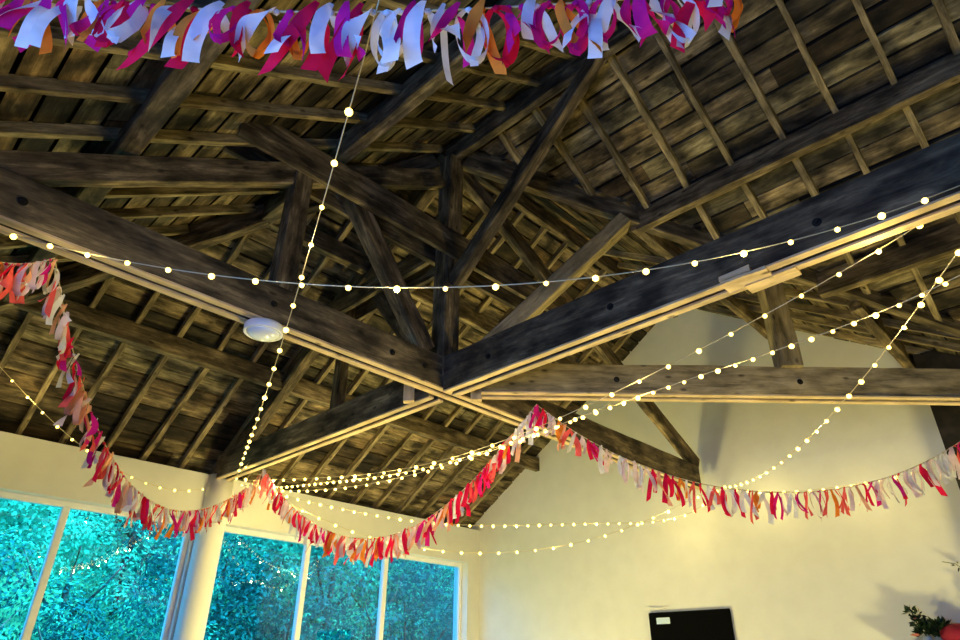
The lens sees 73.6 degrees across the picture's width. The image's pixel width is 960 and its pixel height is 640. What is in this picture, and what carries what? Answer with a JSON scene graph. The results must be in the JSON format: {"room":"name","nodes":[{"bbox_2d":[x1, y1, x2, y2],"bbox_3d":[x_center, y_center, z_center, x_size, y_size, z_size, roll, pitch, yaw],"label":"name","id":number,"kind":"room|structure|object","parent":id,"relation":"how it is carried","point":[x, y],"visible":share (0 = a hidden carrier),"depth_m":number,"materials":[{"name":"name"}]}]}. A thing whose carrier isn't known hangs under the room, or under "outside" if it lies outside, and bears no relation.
{"room":"community hall","nodes":[
{"label":"community hall","id":0,"kind":"room"},
{"bbox_2d":[0,431,479,639],"bbox_3d":[-3.049,3.582,6.995,0.300,3.620,8.400,-25,-38,38],"label":"wall","id":1,"kind":"structure","parent":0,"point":[31,466],"depth_m":7.32,"materials":[{"name":"paint"}]},
{"bbox_2d":[0,491,189,639],"bbox_3d":[-4.539,2.634,5.678,0.190,2.210,3.610,-25,-38,38],"label":"window","id":2,"kind":"structure","parent":1,"relation":"attached to","point":[65,506],"depth_m":6.42,"materials":[{"name":"white paint"}]},
{"bbox_2d":[138,212,316,460],"bbox_3d":[-2.686,0.208,6.747,3.243,2.113,0.072,-25,-37,38],"label":"rafter","id":3,"kind":"object","parent":1,"relation":"on","point":[233,326],"visible":0.5,"depth_m":6.92,"materials":[{"name":"brown wood"}]},
{"bbox_2d":[224,526,461,639],"bbox_3d":[-1.658,4.085,8.273,0.190,2.210,3.990,-25,-38,38],"label":"window","id":4,"kind":"structure","parent":1,"relation":"attached to","point":[299,606],"depth_m":8.60,"materials":[{"name":"white paint"}]},
{"bbox_2d":[274,194,497,488],"bbox_3d":[-1.226,0.406,7.657,4.095,2.659,0.073,-25,-38,38],"label":"rafter","id":5,"kind":"object","parent":1,"relation":"on","point":[477,222],"visible":0.34,"depth_m":7.73,"materials":[{"name":"brown wood"}]},
{"bbox_2d":[297,210,524,493],"bbox_3d":[-0.958,0.542,7.894,4.092,2.658,0.071,-25,-38,38],"label":"rafter","id":6,"kind":"object","parent":1,"relation":"on","point":[494,247],"visible":0.39,"depth_m":8.21,"materials":[{"name":"brown wood"}]},
{"bbox_2d":[371,404,463,508],"bbox_3d":[-0.104,0.973,8.666,4.094,2.656,0.060,-25,-37,38],"label":"rafter","id":7,"kind":"object","parent":1,"relation":"on","point":[453,414],"visible":0.31,"depth_m":8.98,"materials":[{"name":"brown wood"}]},
{"bbox_2d":[324,226,546,498],"bbox_3d":[-0.665,0.687,8.159,4.091,2.657,0.075,-25,-38,38],"label":"rafter","id":8,"kind":"object","parent":1,"relation":"on","point":[487,300],"visible":0.52,"depth_m":8.39,"materials":[{"name":"brown wood"}]},
{"bbox_2d":[349,242,568,504],"bbox_3d":[-0.372,0.838,8.425,4.095,2.657,0.071,-25,-38,38],"label":"rafter","id":9,"kind":"object","parent":1,"relation":"on","point":[563,247],"visible":0.41,"depth_m":8.69,"materials":[{"name":"brown wood"}]},
{"bbox_2d":[415,420,504,517],"bbox_3d":[0.475,1.263,9.189,4.093,2.660,0.065,-25,-38,38],"label":"rafter","id":10,"kind":"object","parent":1,"relation":"on","point":[488,436],"visible":0.38,"depth_m":9.53,"materials":[{"name":"brown wood"}]},
{"bbox_2d":[394,269,606,513],"bbox_3d":[0.182,1.116,8.922,4.091,2.662,0.070,-25,-38,38],"label":"rafter","id":11,"kind":"object","parent":1,"relation":"on","point":[591,285],"visible":0.44,"depth_m":9.18,"materials":[{"name":"brown wood"}]},
{"bbox_2d":[454,332,632,525],"bbox_3d":[1.040,1.550,9.698,4.093,2.658,0.072,-25,-37,38],"label":"rafter","id":12,"kind":"object","parent":1,"relation":"on","point":[622,340],"visible":0.41,"depth_m":9.90,"materials":[{"name":"brown wood"}]},
{"bbox_2d":[0,0,654,527],"bbox_3d":[1.147,-1.165,4.818,12.263,2.751,8.813,-25,-38,38],"label":"ceiling","id":13,"kind":"structure","parent":0,"point":[30,363],"depth_m":6.39,"materials":[{"name":"brown wood"}]},
{"bbox_2d":[0,312,33,373],"bbox_3d":[-4.423,0.360,5.966,1.604,1.066,0.061,-25,-37,38],"label":"rafter","id":14,"kind":"object","parent":13,"relation":"attached to","point":[17,336],"visible":0.61,"depth_m":5.88,"materials":[{"name":"brown wood"}]},
{"bbox_2d":[15,278,113,434],"bbox_3d":[-3.991,0.324,6.160,2.011,1.328,0.066,-25,-38,38],"label":"rafter","id":15,"kind":"object","parent":13,"relation":"attached to","point":[106,283],"visible":0.56,"depth_m":6.20,"materials":[{"name":"brown wood"}]},
{"bbox_2d":[0,224,189,248],"bbox_3d":[-3.529,-0.580,4.784,0.083,1.590,2.423,-25,-37,38],"label":"rafter","id":16,"kind":"object","parent":13,"relation":"attached to","point":[5,242],"visible":0.35,"depth_m":5.65,"materials":[{"name":"brown wood"}]},
{"bbox_2d":[58,290,159,443],"bbox_3d":[-3.557,0.280,6.355,2.425,1.591,0.068,-25,-37,38],"label":"rafter","id":17,"kind":"object","parent":13,"relation":"attached to","point":[118,351],"visible":0.5,"depth_m":6.37,"materials":[{"name":"brown wood"}]},
{"bbox_2d":[51,187,284,197],"bbox_3d":[-2.667,-0.935,4.669,0.080,2.107,3.234,-25,-37,38],"label":"rafter","id":18,"kind":"object","parent":13,"relation":"attached to","point":[129,192],"visible":0.38,"depth_m":5.02,"materials":[{"name":"brown wood"}]},
{"bbox_2d":[100,233,251,451],"bbox_3d":[-3.123,0.244,6.549,2.835,1.852,0.071,-25,-38,38],"label":"rafter","id":19,"kind":"object","parent":13,"relation":"attached to","point":[242,240],"visible":0.64,"depth_m":6.61,"materials":[{"name":"brown wood"}]},
{"bbox_2d":[103,203,256,218],"bbox_3d":[-3.095,-0.759,4.724,0.066,1.846,2.830,-25,-38,38],"label":"rafter","id":20,"kind":"object","parent":13,"relation":"attached to","point":[168,211],"visible":0.66,"depth_m":5.44,"materials":[{"name":"brown wood"}]},
{"bbox_2d":[0,153,439,313],"bbox_3d":[-3.187,-0.544,5.792,5.565,2.649,0.113,1,-29,-1],"label":"rafter","id":21,"kind":"object","parent":13,"relation":"attached to","point":[77,275],"visible":0.4,"depth_m":5.89,"materials":[{"name":"brown wood"}]},
{"bbox_2d":[0,121,442,152],"bbox_3d":[-1.808,-1.282,4.555,0.071,2.627,4.039,-25,-38,38],"label":"rafter","id":22,"kind":"object","parent":13,"relation":"attached to","point":[28,129],"visible":0.67,"depth_m":4.21,"materials":[{"name":"brown wood"}]},
{"bbox_2d":[223,119,566,313],"bbox_3d":[-0.458,-0.720,5.743,0.268,0.278,3.720,-25,-38,38],"label":"beam","id":23,"kind":"structure","parent":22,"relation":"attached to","point":[402,224],"depth_m":5.30,"materials":[{"name":"brown wood"}]},
{"bbox_2d":[0,74,475,132],"bbox_3d":[-1.486,-1.429,4.319,0.064,2.661,4.091,-25,-38,38],"label":"roof purlin","id":24,"kind":"object","parent":13,"relation":"attached to","point":[10,82],"visible":0.87,"depth_m":3.98,"materials":[{"name":"brown wood"}]},
{"bbox_2d":[0,20,506,110],"bbox_3d":[-1.189,-1.566,4.065,0.067,2.659,4.092,-25,-38,38],"label":"rafter","id":25,"kind":"object","parent":13,"relation":"attached to","point":[223,62],"visible":0.71,"depth_m":3.99,"materials":[{"name":"brown wood"}]},
{"bbox_2d":[176,220,352,468],"bbox_3d":[-2.257,0.166,6.936,3.655,2.375,0.072,-25,-38,38],"label":"rafter","id":26,"kind":"object","parent":13,"relation":"attached to","point":[347,227],"visible":0.56,"depth_m":7.10,"materials":[{"name":"brown wood"}]},
{"bbox_2d":[208,154,444,473],"bbox_3d":[-1.831,0.121,7.128,4.063,2.637,0.079,-25,-38,38],"label":"rafter","id":27,"kind":"object","parent":13,"relation":"attached to","point":[440,157],"visible":0.26,"depth_m":7.28,"materials":[{"name":"brown wood"}]},
{"bbox_2d":[127,0,540,86],"bbox_3d":[-0.900,-1.699,3.821,0.075,2.661,4.090,-25,-38,38],"label":"rafter","id":28,"kind":"object","parent":13,"relation":"attached to","point":[429,57],"visible":0.38,"depth_m":4.50,"materials":[{"name":"brown wood"}]},
{"bbox_2d":[240,189,464,481],"bbox_3d":[-1.526,0.256,7.387,4.091,2.657,0.063,-25,-38,38],"label":"rafter","id":29,"kind":"object","parent":13,"relation":"attached to","point":[331,363],"visible":0.16,"depth_m":7.58,"materials":[{"name":"brown wood"}]},
{"bbox_2d":[0,0,742,85],"bbox_3d":[0.360,-1.105,2.208,5.432,0.836,0.181,1,-29,-1],"label":"garland","id":30,"kind":"object","parent":13,"relation":"hanging from","point":[102,24],"visible":1,"depth_m":2.10,"materials":[{"name":"multicoloured fabric"}]},
{"bbox_2d":[262,0,545,225],"bbox_3d":[0.758,-2.273,3.697,7.720,0.229,0.116,-25,-38,38],"label":"purlin","id":31,"kind":"object","parent":13,"relation":"attached to","point":[430,77],"visible":0.56,"depth_m":4.78,"materials":[{"name":"brown wood"}]},
{"bbox_2d":[364,0,577,60],"bbox_3d":[-0.617,-1.831,3.580,0.072,2.654,4.094,-25,-37,38],"label":"rafter","id":32,"kind":"object","parent":13,"relation":"attached to","point":[392,4],"visible":0.37,"depth_m":4.59,"materials":[{"name":"brown wood"}]},
{"bbox_2d":[0,0,959,512],"bbox_3d":[1.210,-0.998,4.829,12.300,3.079,9.100,-25,-38,38],"label":"ceiling","id":33,"kind":"structure","parent":0,"point":[937,114],"depth_m":5.29,"materials":[{"name":"brown wood"}]},
{"bbox_2d":[532,107,594,195],"bbox_3d":[0.779,-1.611,6.060,0.919,0.629,0.066,26,-38,-38],"label":"rafter","id":34,"kind":"object","parent":33,"relation":"attached to","point":[560,146],"visible":0.66,"depth_m":6.06,"materials":[{"name":"brown wood"}]},
{"bbox_2d":[579,97,650,208],"bbox_3d":[1.217,-1.555,5.880,0.064,0.899,1.336,-25,-38,38],"label":"rafter","id":35,"kind":"object","parent":33,"relation":"attached to","point":[584,105],"visible":0.76,"depth_m":5.86,"materials":[{"name":"brown wood"}]},
{"bbox_2d":[608,54,721,239],"bbox_3d":[1.660,-1.501,5.691,0.073,1.158,1.755,-24,-37,37],"label":"rafter","id":36,"kind":"object","parent":33,"relation":"attached to","point":[613,60],"visible":0.78,"depth_m":5.62,"materials":[{"name":"brown wood"}]},
{"bbox_2d":[653,25,767,219],"bbox_3d":[2.107,-1.453,5.500,0.066,1.431,2.175,-25,-38,38],"label":"rafter","id":37,"kind":"object","parent":33,"relation":"attached to","point":[662,42],"visible":0.62,"depth_m":5.38,"materials":[{"name":"brown wood"}]},
{"bbox_2d":[463,147,959,336],"bbox_3d":[2.804,-0.560,5.907,5.967,2.753,0.103,1,-29,-1],"label":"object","id":38,"kind":"structure","parent":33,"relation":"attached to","point":[492,168],"depth_m":6.09,"materials":[{"name":"brown wood"}]},
{"bbox_2d":[631,225,767,339],"bbox_3d":[2.578,-0.370,7.090,0.102,0.189,3.200,-25,-38,38],"label":"purlin","id":39,"kind":"object","parent":38,"relation":"attached to","point":[666,248],"visible":0.47,"depth_m":7.20,"materials":[{"name":"brown wood"}]},
{"bbox_2d":[481,363,959,405],"bbox_3d":[2.647,0.533,5.297,5.275,0.270,0.175,1,-29,-1],"label":"tie beam","id":40,"kind":"structure","parent":38,"relation":"attached to","point":[550,381],"depth_m":5.23,"materials":[{"name":"brown wood"}]},
{"bbox_2d":[259,404,536,567],"bbox_3d":[-0.929,1.636,5.816,3.367,1.158,0.146,-18,-34,30],"label":"garland","id":41,"kind":"object","parent":40,"relation":"hanging from","point":[405,543],"visible":0.98,"depth_m":5.47,"materials":[{"name":"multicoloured fabric"}]},
{"bbox_2d":[481,213,630,339],"bbox_3d":[0.659,-0.292,5.723,1.492,1.557,0.210,1,-29,-1],"label":"strut","id":42,"kind":"object","parent":40,"relation":"on","point":[587,255],"visible":0.73,"depth_m":5.71,"materials":[{"name":"brown wood"}]},
{"bbox_2d":[532,405,959,524],"bbox_3d":[2.619,1.112,5.087,4.429,1.014,0.154,2,-29,-2],"label":"garland","id":43,"kind":"object","parent":40,"relation":"hanging from","point":[561,435],"visible":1,"depth_m":4.96,"materials":[{"name":"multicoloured fabric"}]},
{"bbox_2d":[756,282,803,367],"bbox_3d":[2.568,-0.064,5.572,0.177,1.080,0.177,1,-29,-1],"label":"post","id":44,"kind":"object","parent":40,"relation":"on","point":[780,331],"visible":0.62,"depth_m":5.43,"materials":[{"name":"brown wood"}]},
{"bbox_2d":[704,0,870,294],"bbox_3d":[2.564,-1.407,5.301,0.072,1.696,2.593,-25,-38,38],"label":"rafter","id":45,"kind":"object","parent":33,"relation":"attached to","point":[769,112],"visible":0.55,"depth_m":5.18,"materials":[{"name":"brown wood"}]},
{"bbox_2d":[635,54,959,233],"bbox_3d":[3.737,-1.954,4.185,6.250,0.209,0.102,-25,-38,38],"label":"purlin","id":46,"kind":"object","parent":33,"relation":"attached to","point":[944,73],"visible":0.98,"depth_m":5.08,"materials":[{"name":"brown wood"}]},
{"bbox_2d":[775,0,942,321],"bbox_3d":[2.998,-1.348,5.119,0.066,1.962,3.010,-25,-37,38],"label":"rafter","id":47,"kind":"object","parent":33,"relation":"attached to","point":[811,65],"visible":0.66,"depth_m":4.96,"materials":[{"name":"brown wood"}]},
{"bbox_2d":[816,223,959,298],"bbox_3d":[4.889,-1.147,4.193,5.140,0.230,0.100,-25,-38,38],"label":"purlin","id":48,"kind":"object","parent":33,"relation":"attached to","point":[942,243],"visible":0.98,"depth_m":5.36,"materials":[{"name":"brown wood"}]},
{"bbox_2d":[851,0,959,224],"bbox_3d":[3.441,-1.293,4.932,0.059,2.229,3.430,-25,-37,38],"label":"rafter","id":49,"kind":"object","parent":33,"relation":"attached to","point":[858,5],"visible":0.57,"depth_m":4.70,"materials":[{"name":"brown wood"}]},
{"bbox_2d":[931,0,959,54],"bbox_3d":[3.872,-1.236,4.752,0.073,2.503,3.848,-24,-37,37],"label":"rafter","id":50,"kind":"object","parent":33,"relation":"attached to","point":[939,5],"visible":0.88,"depth_m":4.44,"materials":[{"name":"brown wood"}]},
{"bbox_2d":[259,275,959,488],"bbox_3d":[-0.122,0.890,5.037,6.834,0.434,0.029,-24,-37,37],"label":"string","id":51,"kind":"object","parent":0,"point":[875,315],"visible":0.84,"depth_m":3.90,"materials":[{"name":"white plastic"}]},
{"bbox_2d":[470,309,959,639],"bbox_3d":[2.387,2.815,8.329,6.980,6.330,0.300,-25,-38,38],"label":"wall","id":52,"kind":"structure","parent":0,"point":[842,577],"depth_m":7.72,"materials":[{"name":"paint"}]},
{"bbox_2d":[649,608,734,639],"bbox_3d":[2.445,3.978,7.321,1.060,1.280,0.057,-25,-38,38],"label":"wall screen","id":53,"kind":"object","parent":52,"relation":"attached to","point":[711,624],"visible":1,"depth_m":7.49,"materials":[{"name":"black plastic"}]},
{"bbox_3d":[4.269,2.892,5.702,0.950,0.030,0.320,-25,-38,38],"label":"wall shelf","id":54,"kind":"object","parent":52,"relation":"attached to","visible":0},
{"bbox_2d":[903,605,951,639],"bbox_3d":[4.129,2.777,5.868,0.433,0.331,0.286,-25,-38,38],"label":"flower arrangement","id":55,"kind":"object","parent":54,"relation":"on","point":[930,626],"visible":0.94,"depth_m":5.85,"materials":[{"name":"green plant"}]},
{"bbox_2d":[479,151,959,354],"bbox_3d":[2.935,-0.468,5.846,4.567,2.946,4.547,-25,-38,38],"label":"ceiling","id":56,"kind":"structure","parent":0,"point":[586,225],"depth_m":7.08,"materials":[{"name":"brown wood"}]},
{"bbox_2d":[604,250,803,285],"bbox_3d":[2.364,-0.581,6.903,2.441,1.604,0.075,-25,-38,38],"label":"rafter","id":57,"kind":"object","parent":56,"relation":"attached to","point":[613,253],"visible":0.33,"depth_m":7.54,"materials":[{"name":"brown wood"}]},
{"bbox_2d":[617,262,885,312],"bbox_3d":[2.787,-0.392,6.962,2.853,1.867,0.066,-25,-38,38],"label":"rafter","id":58,"kind":"object","parent":56,"relation":"attached to","point":[813,296],"visible":0.34,"depth_m":6.35,"materials":[{"name":"brown wood"}]},
{"bbox_2d":[696,305,930,354],"bbox_3d":[4.088,0.182,7.172,4.081,2.654,0.072,-25,-38,38],"label":"rafter","id":59,"kind":"object","parent":56,"relation":"attached to","point":[912,350],"visible":0.53,"depth_m":7.24,"materials":[{"name":"brown wood"}]},
{"bbox_2d":[711,301,959,351],"bbox_3d":[3.648,-0.010,7.098,3.669,2.390,0.075,-25,-38,38],"label":"rafter","id":60,"kind":"object","parent":56,"relation":"attached to","point":[911,338],"visible":0.41,"depth_m":6.67,"materials":[{"name":"brown wood"}]},
{"bbox_2d":[734,292,959,339],"bbox_3d":[3.227,-0.199,7.038,3.262,2.129,0.061,-25,-38,38],"label":"rafter","id":61,"kind":"object","parent":56,"relation":"attached to","point":[830,312],"visible":0.41,"depth_m":6.44,"materials":[{"name":"brown wood"}]},
{"bbox_2d":[846,299,916,367],"bbox_3d":[3.987,0.153,6.318,0.111,0.190,1.840,-25,-38,38],"label":"purlin","id":62,"kind":"object","parent":56,"relation":"attached to","point":[884,335],"visible":0.75,"depth_m":6.13,"materials":[{"name":"brown wood"}]},
{"bbox_3d":[1.317,3.194,2.364,11.900,0.100,8.400,-25,-38,38],"label":"floor","id":63,"kind":"structure","parent":0,"visible":0},
{"bbox_2d":[173,473,233,639],"bbox_3d":[-3.094,3.455,6.766,0.300,3.620,0.300,-25,-38,38],"label":"round column","id":64,"kind":"structure","parent":63,"relation":"on","point":[191,623],"depth_m":7.03,"materials":[{"name":"white paint"}]},
{"bbox_2d":[215,381,442,480],"bbox_3d":[-1.712,1.152,6.479,3.780,0.290,0.176,-25,-38,38],"label":"tie beam","id":65,"kind":"structure","parent":64,"relation":"attached to","point":[384,404],"depth_m":6.20,"materials":[{"name":"brown wood"}]},
{"bbox_2d":[37,259,261,540],"bbox_3d":[-2.301,1.140,4.918,0.152,1.133,4.105,1,-29,-1],"label":"garland","id":66,"kind":"object","parent":65,"relation":"hanging from","point":[74,403],"visible":1,"depth_m":3.87,"materials":[{"name":"red fabric"}]},
{"bbox_2d":[236,0,379,479],"bbox_3d":[-1.332,-0.027,4.439,0.119,1.058,6.508,12,-31,-19],"label":"string lights","id":67,"kind":"object","parent":65,"relation":"hanging from","point":[348,111],"visible":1,"depth_m":2.97,"materials":[{"name":"white plastic"}]},
{"bbox_2d":[227,190,438,451],"bbox_3d":[-1.730,0.157,7.048,3.809,2.539,0.131,-25,-38,38],"label":"rafter","id":68,"kind":"object","parent":65,"relation":"attached to","point":[421,199],"visible":0.47,"depth_m":7.13,"materials":[{"name":"brown wood"}]},
{"bbox_2d":[13,298,539,471],"bbox_3d":[-1.520,1.057,7.867,0.105,0.210,7.250,-25,-38,38],"label":"purlin","id":69,"kind":"object","parent":68,"relation":"attached to","point":[83,317],"visible":0.63,"depth_m":6.73,"materials":[{"name":"brown wood"}]},
{"bbox_2d":[326,254,434,320],"bbox_3d":[-1.052,-0.272,6.536,1.880,0.208,0.267,-25,-38,38],"label":"beam","id":70,"kind":"structure","parent":68,"relation":"attached to","point":[416,272],"depth_m":6.39,"materials":[{"name":"brown wood"}]},
{"bbox_2d":[268,224,578,363],"bbox_3d":[-0.044,0.004,7.830,0.101,0.210,5.660,-25,-38,38],"label":"purlin","id":71,"kind":"object","parent":68,"relation":"attached to","point":[324,244],"visible":0.34,"depth_m":6.68,"materials":[{"name":"brown wood"}]},
{"bbox_2d":[329,307,355,408],"bbox_3d":[-1.401,0.382,6.557,0.128,1.170,0.108,-25,-38,38],"label":"post","id":72,"kind":"object","parent":65,"relation":"on","point":[339,386],"visible":0.48,"depth_m":6.38,"materials":[{"name":"brown wood"}]},
{"bbox_2d":[370,291,429,350],"bbox_3d":[-0.780,0.019,6.072,1.133,1.328,0.108,-25,-37,38],"label":"strut","id":73,"kind":"object","parent":65,"relation":"on","point":[380,301],"visible":0.29,"depth_m":6.18,"materials":[{"name":"brown wood"}]},
{"bbox_2d":[241,402,611,492],"bbox_3d":[-0.939,1.240,5.611,4.936,0.477,0.028,-25,-38,38],"label":"string","id":74,"kind":"object","parent":65,"relation":"hanging from","point":[594,410],"visible":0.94,"depth_m":4.84,"materials":[{"name":"white plastic"}]},
{"bbox_2d":[913,349,959,488],"bbox_3d":[4.750,2.304,5.465,0.540,4.500,0.340,-25,-38,38],"label":"wall post","id":75,"kind":"object","parent":63,"relation":"on","point":[947,417],"visible":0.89,"depth_m":6.25,"materials":[{"name":"brown wood"}]},
{"bbox_3d":[-1.804,0.045,0.650,12.200,3.720,0.300,-25,-38,38],"label":"wall","id":76,"kind":"structure","parent":0,"visible":0},
{"bbox_2d":[0,258,54,303],"bbox_3d":[-2.312,-0.503,2.644,0.145,0.656,1.481,-2,-29,5],"label":"garland","id":77,"kind":"object","parent":76,"relation":"hanging from","point":[19,285],"visible":1,"depth_m":3.15,"materials":[{"name":"red fabric"}]},
{"bbox_2d":[0,166,700,490],"bbox_3d":[-0.193,0.524,5.375,0.176,0.290,8.200,-25,-38,38],"label":"tie beam","id":78,"kind":"structure","parent":76,"relation":"attached to","point":[29,208],"depth_m":4.08,"materials":[{"name":"brown wood"}]},
{"bbox_2d":[0,150,445,189],"bbox_3d":[-1.701,-1.011,4.443,0.104,2.430,3.842,-25,-38,38],"label":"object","id":79,"kind":"structure","parent":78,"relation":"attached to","point":[51,169],"depth_m":4.04,"materials":[{"name":"brown wood"}]},
{"bbox_2d":[2,0,261,303],"bbox_3d":[-0.778,-1.725,2.767,9.150,0.182,0.150,-25,-38,38],"label":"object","id":80,"kind":"structure","parent":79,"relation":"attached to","point":[173,86],"depth_m":3.62,"materials":[{"name":"brown wood"}]},
{"bbox_2d":[243,317,283,341],"bbox_3d":[-1.416,0.078,4.190,0.250,0.092,0.250,-25,-38,38],"label":"ceiling light","id":81,"kind":"object","parent":78,"relation":"attached to","point":[262,329],"visible":1,"depth_m":4.13,"materials":[{"name":"white plastic"}]},
{"bbox_2d":[246,325,279,341],"bbox_3d":[-1.416,0.098,4.179,0.216,0.047,0.216,-25,-38,38],"label":"diffuser","id":82,"kind":"object","parent":81,"relation":"attached to","point":[264,333],"depth_m":4.14,"materials":[{"name":"white glass"}]},
{"bbox_2d":[268,170,313,292],"bbox_3d":[-1.362,-0.649,4.641,0.126,1.070,0.157,-25,-38,38],"label":"post","id":83,"kind":"object","parent":78,"relation":"on","point":[292,227],"visible":0.82,"depth_m":4.57,"materials":[{"name":"brown wood"}]},
{"bbox_2d":[338,194,434,349],"bbox_3d":[-0.779,-0.447,5.219,0.129,1.319,1.085,-25,-37,38],"label":"strut","id":84,"kind":"object","parent":78,"relation":"on","point":[410,321],"visible":0.75,"depth_m":5.16,"materials":[{"name":"brown wood"}]},
{"bbox_2d":[430,153,462,375],"bbox_3d":[-0.291,-0.544,5.842,0.181,2.380,0.187,-25,-38,38],"label":"post","id":85,"kind":"object","parent":78,"relation":"on","point":[445,316],"visible":0.74,"depth_m":5.69,"materials":[{"name":"brown wood"}]},
{"bbox_2d":[449,56,607,289],"bbox_3d":[0.392,-1.280,5.496,1.830,1.651,0.120,-25,-38,38],"label":"brace","id":86,"kind":"object","parent":85,"relation":"attached to","point":[580,84],"visible":0.93,"depth_m":5.45,"materials":[{"name":"brown wood"}]},
{"bbox_2d":[446,0,684,159],"bbox_3d":[2.536,-2.972,4.061,7.950,0.248,0.093,-25,-38,38],"label":"ridge beam","id":87,"kind":"structure","parent":85,"relation":"on","point":[560,77],"depth_m":5.75,"materials":[{"name":"brown wood"}]},
{"bbox_2d":[442,133,959,396],"bbox_3d":[2.060,-0.593,3.255,6.420,0.344,0.206,-25,-38,38],"label":"tie beam","id":88,"kind":"structure","parent":85,"relation":"attached to","point":[635,302],"depth_m":3.67,"materials":[{"name":"brown wood"}]},
{"bbox_2d":[245,225,922,481],"bbox_3d":[-0.194,0.801,5.096,7.114,0.626,0.032,-24,-37,37],"label":"string","id":89,"kind":"object","parent":88,"relation":"hanging from","point":[878,251],"visible":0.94,"depth_m":4.02,"materials":[{"name":"white plastic"}]},
{"bbox_2d":[722,249,959,488],"bbox_3d":[2.450,0.833,4.934,0.035,0.299,4.699,-2,-29,5],"label":"string","id":90,"kind":"object","parent":88,"relation":"hanging from","point":[921,304],"visible":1,"depth_m":3.94,"materials":[{"name":"white plastic"}]},
{"bbox_2d":[0,185,959,292],"bbox_3d":[-0.197,-0.346,2.989,4.809,0.500,0.032,-2,-29,4],"label":"string","id":91,"kind":"object","parent":78,"relation":"hanging from","point":[881,215],"visible":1,"depth_m":2.89,"materials":[{"name":"white plastic"}]},
{"bbox_2d":[463,171,699,465],"bbox_3d":[1.266,0.169,7.285,0.103,2.258,4.277,-25,-38,38],"label":"rafter","id":92,"kind":"object","parent":78,"relation":"on","point":[475,190],"visible":0.59,"depth_m":6.90,"materials":[{"name":"brown wood"}]},
{"bbox_2d":[462,156,677,317],"bbox_3d":[1.298,-0.878,7.887,0.083,0.188,4.340,-25,-38,38],"label":"ridge beam","id":93,"kind":"structure","parent":92,"relation":"on","point":[530,209],"depth_m":7.43,"materials":[{"name":"brown wood"}]},
{"label":"outside","id":94,"kind":"structure","parent":0,"visible":0},
{"bbox_2d":[0,509,452,639],"bbox_3d":[-7.222,8.438,21.280,26.000,10.040,60.000,-25,-38,38],"label":"hillside","id":95,"kind":"structure","parent":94,"point":[79,568],"depth_m":17.28,"materials":[{"name":"green plant"}]},
{"bbox_2d":[0,530,109,639],"bbox_3d":[-7.703,4.796,9.457,4.482,3.756,3.571,-6,-29,11],"label":"tree","id":96,"kind":"object","parent":95,"relation":"on","point":[3,553],"visible":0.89,"depth_m":9.51,"materials":[{"name":"green plant"}]},
{"bbox_2d":[0,499,138,594],"bbox_3d":[-11.919,3.426,14.915,7.680,6.100,7.294,7,-29,-11],"label":"tree","id":97,"kind":"object","parent":95,"relation":"on","point":[34,513],"visible":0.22,"depth_m":13.57,"materials":[{"name":"green plant"}]},
{"bbox_2d":[0,536,215,639],"bbox_3d":[-6.129,5.179,9.550,4.356,3.650,3.470,-3,-29,6],"label":"tree","id":98,"kind":"object","parent":95,"relation":"on","point":[158,595],"visible":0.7,"depth_m":10.21,"materials":[{"name":"green plant"}]},
{"bbox_2d":[0,510,233,639],"bbox_3d":[-7.738,4.967,12.098,5.145,4.303,5.418,-21,-35,34],"label":"tree","id":99,"kind":"object","parent":95,"relation":"on","point":[70,521],"visible":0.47,"depth_m":12.13,"materials":[{"name":"green plant"}]},
{"bbox_2d":[0,500,266,619],"bbox_3d":[-8.816,5.540,18.255,5.040,5.634,8.788,-12,-31,21],"label":"tree","id":100,"kind":"object","parent":95,"relation":"on","point":[107,547],"visible":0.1,"depth_m":16.49,"materials":[{"name":"green plant"}]},
{"bbox_2d":[67,521,355,639],"bbox_3d":[-5.263,5.755,13.637,5.760,4.827,4.589,26,-38,-38],"label":"tree","id":101,"kind":"object","parent":95,"relation":"on","point":[217,611],"visible":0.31,"depth_m":12.96,"materials":[{"name":"green plant"}]},
{"bbox_2d":[176,533,362,637],"bbox_3d":[-5.395,6.331,18.563,5.209,5.269,5.906,-22,-36,35],"label":"tree","id":102,"kind":"object","parent":95,"relation":"on","point":[294,583],"visible":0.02,"depth_m":17.60,"materials":[{"name":"green plant"}]},
{"bbox_2d":[207,538,395,639],"bbox_3d":[-3.841,6.424,12.646,5.299,4.355,4.270,-4,-29,8],"label":"tree","id":103,"kind":"object","parent":95,"relation":"on","point":[324,601],"visible":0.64,"depth_m":12.07,"materials":[{"name":"green plant"}]},
{"bbox_2d":[211,533,450,639],"bbox_3d":[-3.648,6.044,15.235,6.205,5.536,5.473,0,-29,0],"label":"tree","id":104,"kind":"object","parent":95,"relation":"on","point":[288,552],"visible":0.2,"depth_m":14.56,"materials":[{"name":"green plant"}]},
{"bbox_2d":[220,535,453,639],"bbox_3d":[-3.539,7.245,16.967,6.781,4.348,3.890,15,-32,-25],"label":"tree","id":105,"kind":"object","parent":95,"relation":"on","point":[375,594],"visible":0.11,"depth_m":17.07,"materials":[{"name":"green plant"}]},
{"bbox_2d":[260,540,440,639],"bbox_3d":[-4.226,7.318,20.794,5.774,5.840,6.546,-5,-29,10],"label":"tree","id":106,"kind":"object","parent":95,"relation":"on","point":[372,584],"visible":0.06,"depth_m":19.60,"materials":[{"name":"green plant"}]},
{"bbox_2d":[300,556,453,639],"bbox_3d":[-1.940,6.808,13.339,4.720,4.964,5.924,11,-30,-18],"label":"tree","id":107,"kind":"object","parent":95,"relation":"on","point":[405,583],"visible":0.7,"depth_m":13.29,"materials":[{"name":"green plant"}]},
{"bbox_2d":[398,582,453,639],"bbox_3d":[-0.195,8.078,14.883,3.850,4.049,4.832,20,-34,-31],"label":"tree","id":108,"kind":"object","parent":95,"relation":"on","point":[448,637],"visible":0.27,"depth_m":14.74,"materials":[{"name":"green plant"}]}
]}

